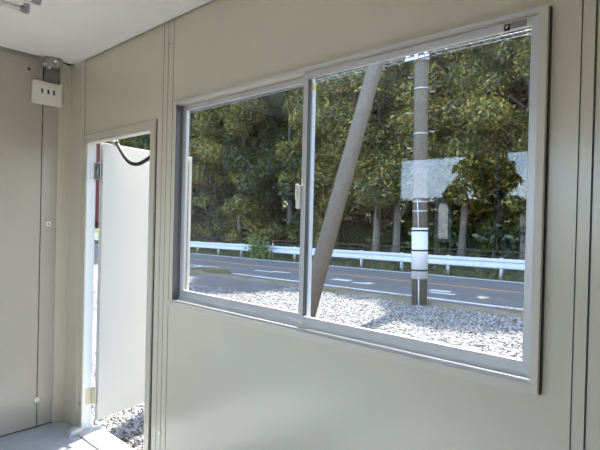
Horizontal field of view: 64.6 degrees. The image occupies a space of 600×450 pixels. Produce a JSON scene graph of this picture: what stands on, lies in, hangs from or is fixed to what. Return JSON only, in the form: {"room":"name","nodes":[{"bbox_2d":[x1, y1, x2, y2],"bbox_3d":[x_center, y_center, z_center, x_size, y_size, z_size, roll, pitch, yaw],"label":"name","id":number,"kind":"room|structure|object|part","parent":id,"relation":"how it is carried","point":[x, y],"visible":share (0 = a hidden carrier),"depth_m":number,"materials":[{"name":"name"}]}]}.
{"room":"portable site office","nodes":[
{"label":"portable site office","id":0,"kind":"room"},
{"bbox_2d":[0,46,70,436],"bbox_3d":[-2.518,0.107,2.545,0.069,2.660,2.460,2,1,42],"label":"wall","id":1,"kind":"structure","parent":0,"point":[28,130],"depth_m":3.23,"materials":[{"name":"beige paint"}]},
{"bbox_2d":[31,79,61,106],"bbox_3d":[-1.752,-0.910,3.291,0.048,0.153,0.190,2,1,42],"label":"outlet box","id":2,"kind":"object","parent":1,"relation":"attached to","point":[42,92],"visible":1,"depth_m":3.27,"materials":[{"name":"white plastic"}]},
{"bbox_3d":[-1.738,-0.910,3.278,0.007,0.116,0.152,2,1,42],"label":"plate","id":3,"kind":"part","parent":2,"relation":"part of","materials":[{"name":"white plastic"}]},
{"bbox_2d":[44,67,57,83],"bbox_3d":[-1.738,-1.069,3.321,0.022,0.164,0.088,2,1,42],"label":"conduit","id":4,"kind":"object","parent":1,"relation":"attached to","point":[50,75],"visible":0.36,"depth_m":3.31,"materials":[{"name":"grey plastic"}]},
{"bbox_2d":[0,420,96,449],"bbox_3d":[-0.484,1.512,0.747,5.565,0.100,2.520,2,1,42],"label":"floor","id":5,"kind":"structure","parent":0,"point":[51,436],"depth_m":3.12,"materials":[{"name":"plastic"}]},
{"bbox_2d":[0,0,211,64],"bbox_3d":[-0.419,-1.142,0.725,5.565,0.109,2.520,2,1,42],"label":"ceiling","id":6,"kind":"structure","parent":0,"point":[71,32],"depth_m":2.67,"materials":[{"name":"white paint"}]},
{"bbox_2d":[0,0,41,13],"bbox_3d":[-1.741,-1.109,1.894,0.192,0.060,1.260,2,1,42],"label":"ceiling lamp","id":7,"kind":"object","parent":6,"relation":"attached to","point":[23,6],"visible":1,"depth_m":2.34,"materials":[{"name":"white plastic"}]},
{"bbox_2d":[39,56,63,68],"bbox_3d":[-1.717,-1.121,3.269,0.105,0.094,0.166,2,1,42],"label":"wrap","id":8,"kind":"object","parent":6,"relation":"attached to","point":[49,62],"visible":1,"depth_m":3.25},
{"bbox_2d":[72,0,599,449],"bbox_3d":[0.367,0.185,1.651,5.565,2.660,0.066,2,1,42],"label":"wall","id":9,"kind":"structure","parent":0,"point":[218,384],"depth_m":1.82,"materials":[{"name":"paint"}]},
{"bbox_2d":[52,60,84,426],"bbox_3d":[-1.628,0.132,3.340,0.218,2.560,0.087,2,1,42],"label":"post","id":10,"kind":"object","parent":9,"relation":"attached to","point":[71,77],"visible":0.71,"depth_m":3.38,"materials":[{"name":"metal"}]},
{"bbox_2d":[66,119,157,449],"bbox_3d":[-0.934,0.438,3.283,0.974,2.084,0.966,2,1,42],"label":"door","id":11,"kind":"structure","parent":9,"relation":"in","point":[127,192],"depth_m":3.31,"materials":[{"name":"paint"}]},
{"bbox_3d":[-1.175,0.394,3.615,0.035,1.915,0.800,2,1,32],"label":"panel","id":12,"kind":"part","parent":11,"relation":"part of","materials":[{"name":"white metal"}]},
{"bbox_2d":[110,140,149,165],"bbox_3d":[-1.056,-0.493,3.039,0.691,0.233,0.063,2,1,42],"label":"cable","id":13,"kind":"object","parent":11,"relation":"hanging from","point":[115,143],"visible":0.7,"depth_m":3.10,"materials":[{"name":"black rubber"}]},
{"bbox_2d":[168,4,552,395],"bbox_3d":[0.028,-0.088,1.956,1.827,1.088,0.112,2,1,42],"label":"window","id":14,"kind":"structure","parent":9,"relation":"in","point":[524,375],"depth_m":1.65,"materials":[{"name":"metal"}]},
{"bbox_3d":[-0.294,-0.110,2.262,0.911,1.036,0.018,2,1,42],"label":"sash frame","id":15,"kind":"part","parent":14,"relation":"part of","materials":[{"name":"metal"}]},
{"bbox_3d":[-0.013,-0.134,1.927,0.010,0.065,0.012,2,1,42],"label":"lock lever","id":16,"kind":"part","parent":14,"relation":"part of","materials":[{"name":"white plastic"}]},
{"bbox_3d":[0.342,-0.089,1.646,0.891,1.036,0.020,2,1,42],"label":"sash frame","id":17,"kind":"part","parent":14,"relation":"part of","materials":[{"name":"metal"}]},
{"label":"outside","id":18,"kind":"structure","parent":0,"visible":0},
{"bbox_2d":[94,257,522,318],"bbox_3d":[-6.659,1.648,18.870,85.000,0.795,0.630,2,1,42],"label":"verge","id":19,"kind":"structure","parent":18,"point":[376,296],"depth_m":11.07,"materials":[{"name":"green plant"}]},
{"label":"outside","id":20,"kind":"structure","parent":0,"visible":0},
{"bbox_2d":[91,268,522,448],"bbox_3d":[-22.968,1.406,0.629,85.000,0.795,48.350,2,1,42],"label":"gravel yard","id":21,"kind":"structure","parent":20,"point":[506,332],"depth_m":8.34,"materials":[{"name":"grey gravel"}]},
{"bbox_2d":[91,351,143,449],"bbox_3d":[-1.143,1.651,5.009,3.742,0.114,2.867,2,1,42],"label":"gravel stones","id":22,"kind":"object","parent":21,"relation":"on","point":[131,420],"visible":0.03,"depth_m":3.94},
{"bbox_2d":[93,281,522,357],"bbox_3d":[-0.071,1.665,9.354,13.574,0.230,4.787,2,1,42],"label":"gravel stones","id":23,"kind":"object","parent":21,"relation":"on","point":[409,323],"visible":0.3,"depth_m":8.69},
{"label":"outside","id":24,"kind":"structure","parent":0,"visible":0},
{"bbox_2d":[94,233,523,281],"bbox_3d":[-8.286,1.626,20.802,100.000,0.795,100.000,2,1,42],"label":"ground","id":25,"kind":"structure","parent":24,"point":[96,234],"depth_m":19.53,"materials":[{"name":"green plant"}]},
{"bbox_2d":[95,141,109,221],"bbox_3d":[-4.942,-0.092,10.638,2.850,3.576,0.170,2,1,42],"label":"board","id":26,"kind":"object","parent":25,"relation":"on","point":[97,145],"visible":0.02,"depth_m":9.88,"materials":[{"name":"paint"}]},
{"bbox_2d":[95,138,127,228],"bbox_3d":[-15.434,-4.171,40.082,7.167,11.479,7.039,1,0,-15],"label":"tree","id":27,"kind":"object","parent":25,"relation":"on","point":[96,223],"visible":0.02,"depth_m":39.53,"materials":[{"name":"green plant"}]},
{"bbox_2d":[119,136,136,146],"bbox_3d":[-13.095,-4.266,37.462,6.480,11.742,6.799,2,1,36],"label":"tree","id":28,"kind":"object","parent":25,"relation":"on","point":[127,143],"visible":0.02,"depth_m":34.71,"materials":[{"name":"green plant"}]},
{"bbox_2d":[128,134,149,149],"bbox_3d":[-10.469,-3.976,35.408,6.906,11.263,7.032,1,1,-41],"label":"tree","id":29,"kind":"object","parent":25,"relation":"on","point":[141,139],"visible":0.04,"depth_m":32.50,"materials":[{"name":"green plant"}]},
{"bbox_2d":[142,114,225,200],"bbox_3d":[-8.076,-3.520,32.926,6.917,10.426,6.145,2,1,32],"label":"tree","id":30,"kind":"object","parent":25,"relation":"on","point":[219,190],"visible":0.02,"depth_m":31.88,"materials":[{"name":"green plant"}]},
{"bbox_2d":[190,221,200,247],"bbox_3d":[-7.705,0.229,31.620,4.018,3.000,1.912,2,1,40],"label":"shrub","id":31,"kind":"object","parent":25,"relation":"on","point":[193,228],"visible":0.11,"depth_m":30.59,"materials":[{"name":"green plant"}]},
{"bbox_2d":[191,235,211,240],"bbox_3d":[-7.064,0.768,34.378,2.196,1.822,3.588,1,1,-34],"label":"bush","id":32,"kind":"object","parent":25,"relation":"on","point":[201,237],"visible":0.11,"depth_m":34.11,"materials":[{"name":"green plant"}]},
{"bbox_2d":[197,201,221,216],"bbox_3d":[-7.864,-4.592,39.010,7.533,12.550,7.295,1,1,-20],"label":"tree","id":33,"kind":"object","parent":25,"relation":"on","point":[207,208],"visible":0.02,"depth_m":37.03,"materials":[{"name":"green plant"}]},
{"bbox_2d":[190,264,234,274],"bbox_3d":[-3.090,1.526,16.296,2.887,0.260,0.841,2,1,42],"label":"grass","id":34,"kind":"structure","parent":25,"relation":"on","point":[225,271],"depth_m":15.98,"materials":[{"name":"green plant"}]},
{"bbox_2d":[201,139,227,211],"bbox_3d":[-6.539,-5.255,36.732,8.101,13.936,8.365,1,0,-2],"label":"tree","id":35,"kind":"object","parent":25,"relation":"on","point":[227,139],"visible":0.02,"depth_m":36.96,"materials":[{"name":"green plant"}]},
{"bbox_2d":[195,205,244,250],"bbox_3d":[-4.795,0.280,29.454,4.018,3.000,1.912,2,1,32],"label":"shrub","id":36,"kind":"object","parent":25,"relation":"on","point":[223,229],"visible":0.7,"depth_m":28.92,"materials":[{"name":"green plant"}]},
{"bbox_2d":[211,221,228,242],"bbox_3d":[-4.945,0.480,32.870,3.115,2.586,5.090,1,1,-36],"label":"bush","id":37,"kind":"object","parent":25,"relation":"on","point":[218,239],"visible":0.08,"depth_m":32.97,"materials":[{"name":"green plant"}]},
{"bbox_2d":[189,105,253,242],"bbox_3d":[-5.479,-3.651,30.847,6.729,10.778,6.609,2,0,14],"label":"tree","id":38,"kind":"object","parent":25,"relation":"on","point":[195,211],"visible":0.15,"depth_m":29.36,"materials":[{"name":"green plant"}]},
{"bbox_2d":[189,95,287,251],"bbox_3d":[-3.450,-4.119,28.331,6.831,11.797,6.510,2,1,29],"label":"tree","id":39,"kind":"object","parent":25,"relation":"on","point":[239,114],"visible":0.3,"depth_m":27.23,"materials":[{"name":"green plant"}]},
{"bbox_2d":[211,142,284,211],"bbox_3d":[-4.174,-3.232,35.165,6.097,9.944,6.208,1,0,5],"label":"tree","id":40,"kind":"object","parent":25,"relation":"on","point":[226,193],"visible":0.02,"depth_m":35.34,"materials":[{"name":"green plant"}]},
{"bbox_2d":[243,234,273,259],"bbox_3d":[-1.909,1.056,22.500,1.905,1.223,0.902,2,1,42],"label":"weed","id":41,"kind":"object","parent":25,"relation":"on","point":[255,252],"visible":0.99,"depth_m":22.44,"materials":[{"name":"green plant"}]},
{"bbox_2d":[238,205,285,255],"bbox_3d":[-2.191,0.327,26.562,1.912,3.000,4.018,1,1,-33],"label":"shrub","id":42,"kind":"object","parent":25,"relation":"on","point":[255,227],"visible":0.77,"depth_m":26.17,"materials":[{"name":"green plant"}]},
{"bbox_2d":[227,123,296,212],"bbox_3d":[-0.795,-4.886,33.526,7.793,13.406,8.047,2,0,14],"label":"tree","id":43,"kind":"object","parent":25,"relation":"on","point":[255,130],"visible":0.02,"depth_m":31.90,"materials":[{"name":"green plant"}]},
{"bbox_2d":[245,112,298,214],"bbox_3d":[0.699,-4.995,30.308,7.959,13.692,8.219,2,1,42],"label":"tree","id":44,"kind":"object","parent":25,"relation":"on","point":[271,184],"visible":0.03,"depth_m":28.41,"materials":[{"name":"green plant"}]},
{"bbox_2d":[261,234,285,245],"bbox_3d":[-1.281,0.826,28.995,3.804,1.932,2.328,2,1,28],"label":"bush","id":45,"kind":"object","parent":25,"relation":"on","point":[283,238],"visible":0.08,"depth_m":28.62,"materials":[{"name":"green plant"}]},
{"bbox_2d":[217,87,334,245],"bbox_3d":[-0.489,-3.815,26.397,7.054,11.298,6.928,2,1,27],"label":"tree","id":46,"kind":"object","parent":25,"relation":"on","point":[265,147],"visible":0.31,"depth_m":25.40,"materials":[{"name":"green plant"}]},
{"bbox_2d":[95,236,524,279],"bbox_3d":[-4.251,1.148,25.296,80.000,1.442,0.169,2,1,42],"label":"guardrail","id":47,"kind":"object","parent":25,"relation":"on","point":[510,264],"visible":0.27,"depth_m":18.21,"materials":[{"name":"white metal"}]},
{"bbox_3d":[5.244,1.454,16.836,0.118,0.779,0.118,2,1,42],"label":"post","id":48,"kind":"part","parent":47,"relation":"part of","materials":[{"name":"white metal"}]},
{"bbox_3d":[6.615,1.476,15.610,0.118,0.783,0.118,2,1,42],"label":"post","id":49,"kind":"part","parent":47,"relation":"part of","materials":[{"name":"white metal"}]},
{"bbox_2d":[95,231,524,270],"bbox_3d":[-5.206,1.179,27.980,45.000,1.403,0.042,2,1,42],"label":"fence","id":50,"kind":"object","parent":25,"relation":"on","point":[229,241],"visible":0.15,"depth_m":19.92,"materials":[{"name":"white metal"}]},
{"bbox_2d":[283,205,344,255],"bbox_3d":[0.591,0.376,24.498,1.912,3.000,4.018,1,1,-41],"label":"shrub","id":51,"kind":"object","parent":25,"relation":"on","point":[317,216],"visible":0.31,"depth_m":24.00,"materials":[{"name":"green plant"}]},
{"bbox_2d":[272,70,389,258],"bbox_3d":[1.704,-3.525,24.117,6.361,10.793,7.160,1,0,5],"label":"tree","id":52,"kind":"object","parent":25,"relation":"on","point":[327,175],"visible":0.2,"depth_m":22.94,"materials":[{"name":"green plant"}]},
{"bbox_2d":[310,62,383,317],"bbox_3d":[1.344,-2.790,8.719,3.733,9.628,0.298,1,1,-43],"label":"strut","id":53,"kind":"object","parent":25,"relation":"on","point":[321,260],"visible":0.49,"depth_m":8.10,"materials":[{"name":"concrete"}]},
{"bbox_2d":[338,226,367,250],"bbox_3d":[2.497,0.936,25.553,3.599,1.828,2.203,2,1,41],"label":"bush","id":54,"kind":"object","parent":25,"relation":"on","point":[353,236],"visible":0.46,"depth_m":25.02,"materials":[{"name":"green plant"}]},
{"bbox_2d":[355,206,374,223],"bbox_3d":[5.367,-5.265,32.256,8.642,14.398,8.369,1,0,-1],"label":"tree","id":55,"kind":"object","parent":25,"relation":"on","point":[367,212],"visible":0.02,"depth_m":30.37,"materials":[{"name":"green plant"}]},
{"bbox_2d":[340,195,392,233],"bbox_3d":[3.419,-3.215,29.483,6.247,10.188,6.360,1,1,-29],"label":"tree","id":56,"kind":"object","parent":25,"relation":"on","point":[360,221],"visible":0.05,"depth_m":28.29,"materials":[{"name":"green plant"}]},
{"bbox_2d":[302,56,449,262],"bbox_3d":[3.585,-4.170,21.794,7.040,12.159,6.710,1,0,-1],"label":"tree","id":57,"kind":"object","parent":25,"relation":"on","point":[339,117],"visible":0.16,"depth_m":19.61,"materials":[{"name":"green plant"}]},
{"bbox_2d":[365,222,391,232],"bbox_3d":[4.777,0.824,30.073,2.611,2.167,4.267,1,1,-39],"label":"bush","id":58,"kind":"object","parent":25,"relation":"on","point":[383,227],"visible":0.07,"depth_m":29.47,"materials":[{"name":"green plant"}]},
{"bbox_2d":[360,228,409,252],"bbox_3d":[4.269,0.986,23.637,3.519,1.787,2.153,2,1,44],"label":"bush","id":59,"kind":"object","parent":25,"relation":"on","point":[387,239],"visible":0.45,"depth_m":23.25,"materials":[{"name":"green plant"}]},
{"bbox_2d":[331,50,459,263],"bbox_3d":[4.601,-3.275,21.284,6.122,10.387,6.891,2,0,13],"label":"tree","id":60,"kind":"object","parent":25,"relation":"on","point":[372,146],"visible":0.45,"depth_m":19.38,"materials":[{"name":"green plant"}]},
{"bbox_2d":[383,220,411,235],"bbox_3d":[6.791,0.822,28.247,4.448,2.260,2.722,2,1,34],"label":"bush","id":61,"kind":"object","parent":25,"relation":"on","point":[402,224],"visible":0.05,"depth_m":27.96,"materials":[{"name":"green plant"}]},
{"bbox_2d":[369,102,460,229],"bbox_3d":[6.211,-4.516,27.135,7.501,12.904,7.746,2,1,17],"label":"tree","id":62,"kind":"object","parent":25,"relation":"on","point":[439,207],"visible":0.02,"depth_m":25.28,"materials":[{"name":"green plant"}]},
{"bbox_2d":[405,52,434,305],"bbox_3d":[2.574,-3.367,10.136,0.540,10.750,0.415,0,0,42],"label":"utility pole","id":63,"kind":"object","parent":25,"relation":"on","point":[419,254],"visible":0.86,"depth_m":10.02,"materials":[{"name":"concrete"}]},
{"bbox_2d":[190,29,530,110],"bbox_3d":[-8.637,-3.889,19.942,90.000,0.091,0.031,2,1,42],"label":"overhead cable","id":64,"kind":"object","parent":63,"relation":"attached to","point":[529,29],"visible":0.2,"depth_m":9.74,"materials":[{"name":"black rubber"}]},
{"bbox_2d":[193,30,528,110],"bbox_3d":[-6.414,-3.798,17.953,47.977,0.142,0.082,2,1,42],"label":"overhead cable","id":65,"kind":"object","parent":63,"relation":"attached to","point":[524,30],"visible":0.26,"depth_m":10.52,"materials":[{"name":"black rubber"}]},
{"bbox_2d":[191,34,530,112],"bbox_3d":[-8.639,-3.816,19.943,90.000,0.082,0.016,2,1,42],"label":"overhead cable","id":66,"kind":"object","parent":63,"relation":"attached to","point":[526,34],"visible":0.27,"depth_m":10.36,"materials":[{"name":"black rubber"}]},
{"bbox_2d":[400,200,456,223],"bbox_3d":[8.958,-3.930,30.933,7.262,11.843,7.394,2,0,14],"label":"tree","id":67,"kind":"object","parent":25,"relation":"on","point":[408,215],"visible":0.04,"depth_m":30.57,"materials":[{"name":"green plant"}]},
{"bbox_2d":[402,217,457,255],"bbox_3d":[6.406,0.758,22.148,2.905,2.411,4.746,1,1,-42],"label":"bush","id":68,"kind":"object","parent":25,"relation":"on","point":[406,226],"visible":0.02,"depth_m":23.16,"materials":[{"name":"green plant"}]},
{"bbox_2d":[401,215,481,255],"bbox_3d":[6.209,0.734,21.482,2.846,2.460,4.650,1,1,-36],"label":"bush","id":69,"kind":"object","parent":25,"relation":"on","point":[447,240],"visible":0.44,"depth_m":20.77,"materials":[{"name":"green plant"}]},
{"bbox_2d":[376,106,519,213],"bbox_3d":[8.039,-4.860,25.212,8.199,13.659,7.940,2,1,33],"label":"tree","id":70,"kind":"object","parent":25,"relation":"on","point":[448,203],"visible":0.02,"depth_m":25.05,"materials":[{"name":"green plant"}]},
{"bbox_2d":[382,33,528,267],"bbox_3d":[6.957,-3.424,20.353,7.147,10.774,6.350,2,1,30],"label":"tree","id":71,"kind":"object","parent":25,"relation":"on","point":[439,176],"visible":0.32,"depth_m":18.44,"materials":[{"name":"green plant"}]},
{"bbox_2d":[433,129,521,224],"bbox_3d":[9.703,-3.569,23.198,6.959,11.147,6.835,1,0,-6],"label":"tree","id":72,"kind":"object","parent":25,"relation":"on","point":[479,217],"visible":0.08,"depth_m":22.98,"materials":[{"name":"green plant"}]},
{"bbox_2d":[455,228,501,256],"bbox_3d":[8.215,0.911,20.230,4.192,2.129,2.565,2,1,25],"label":"bush","id":73,"kind":"object","parent":25,"relation":"on","point":[475,238],"visible":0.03,"depth_m":19.82,"materials":[{"name":"green plant"}]},
{"bbox_2d":[432,27,530,272],"bbox_3d":[8.592,-4.000,17.808,6.619,11.994,6.945,1,1,-40],"label":"tree","id":74,"kind":"object","parent":25,"relation":"on","point":[497,54],"visible":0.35,"depth_m":17.74,"materials":[{"name":"green plant"}]},
{"bbox_2d":[467,215,519,259],"bbox_3d":[8.371,0.773,19.549,2.846,2.460,4.650,1,1,-36],"label":"bush","id":75,"kind":"object","parent":25,"relation":"on","point":[491,224],"visible":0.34,"depth_m":19.09,"materials":[{"name":"green plant"}]},
{"bbox_2d":[489,221,525,259],"bbox_3d":[9.214,0.788,18.392,2.846,2.460,4.650,1,1,-36],"label":"bush","id":76,"kind":"object","parent":25,"relation":"on","point":[515,235],"visible":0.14,"depth_m":18.39,"materials":[{"name":"green plant"}]},
{"bbox_2d":[498,63,527,203],"bbox_3d":[12.046,-4.791,19.601,8.211,13.679,7.951,2,1,42],"label":"tree","id":77,"kind":"object","parent":25,"relation":"on","point":[522,84],"visible":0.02,"depth_m":18.88,"materials":[{"name":"green plant"}]},
{"bbox_2d":[506,241,519,254],"bbox_3d":[10.702,0.793,18.973,4.939,2.509,3.022,2,1,25],"label":"bush","id":78,"kind":"object","parent":25,"relation":"on","point":[507,243],"visible":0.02,"depth_m":18.85,"materials":[{"name":"green plant"}]},
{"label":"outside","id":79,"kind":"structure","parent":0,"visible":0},
{"bbox_2d":[95,201,509,232],"bbox_3d":[8.369,-2.882,54.264,120.000,10.378,32.000,2,1,42],"label":"hillside","id":80,"kind":"structure","parent":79,"point":[283,201],"depth_m":62.78,"materials":[{"name":"plant"}]},
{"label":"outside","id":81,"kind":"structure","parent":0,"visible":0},
{"bbox_2d":[94,260,289,292],"bbox_3d":[-19.913,1.333,29.248,51.400,0.600,1.590,2,1,42],"label":"lay by","id":82,"kind":"structure","parent":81,"point":[199,279],"depth_m":13.11,"materials":[{"name":"asphalt"}]},
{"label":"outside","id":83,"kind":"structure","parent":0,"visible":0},
{"bbox_2d":[94,244,523,312],"bbox_3d":[-6.469,1.611,22.832,90.000,0.795,5.550,2,1,42],"label":"road","id":84,"kind":"structure","parent":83,"point":[474,295],"depth_m":14.41,"materials":[{"name":"grey asphalt"}]},
{"bbox_2d":[255,270,291,272],"bbox_3d":[-1.007,1.648,16.623,1.457,0.059,0.424,2,1,34],"label":"road marking","id":85,"kind":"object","parent":84,"relation":"on","point":[255,270],"visible":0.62,"depth_m":16.60,"materials":[{"name":"white paint"}]},
{"bbox_2d":[192,253,520,282],"bbox_3d":[-4.780,1.633,24.722,80.000,0.795,0.120,2,1,42],"label":"road far edge line","id":86,"kind":"object","parent":84,"relation":"on","point":[192,253],"visible":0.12,"depth_m":17.66,"materials":[{"name":"white paint"}]},
{"bbox_2d":[190,258,523,292],"bbox_3d":[-6.319,1.610,23.000,80.000,0.795,0.140,2,1,42],"label":"road centre line","id":87,"kind":"object","parent":84,"relation":"on","point":[190,258],"visible":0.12,"depth_m":14.97,"materials":[{"name":"orange paint"}]},
{"bbox_2d":[231,273,522,309],"bbox_3d":[9.729,1.901,5.093,32.200,0.293,0.160,2,1,42],"label":"road edge line","id":88,"kind":"object","parent":84,"relation":"on","point":[231,273],"visible":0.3,"depth_m":11.68,"materials":[{"name":"white paint"}]},
{"bbox_2d":[430,289,455,294],"bbox_3d":[3.631,1.731,12.110,0.850,0.053,0.630,2,1,42],"label":"road marking","id":89,"kind":"object","parent":84,"relation":"on","point":[431,289],"visible":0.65,"depth_m":12.11,"materials":[{"name":"white paint"}]}
]}

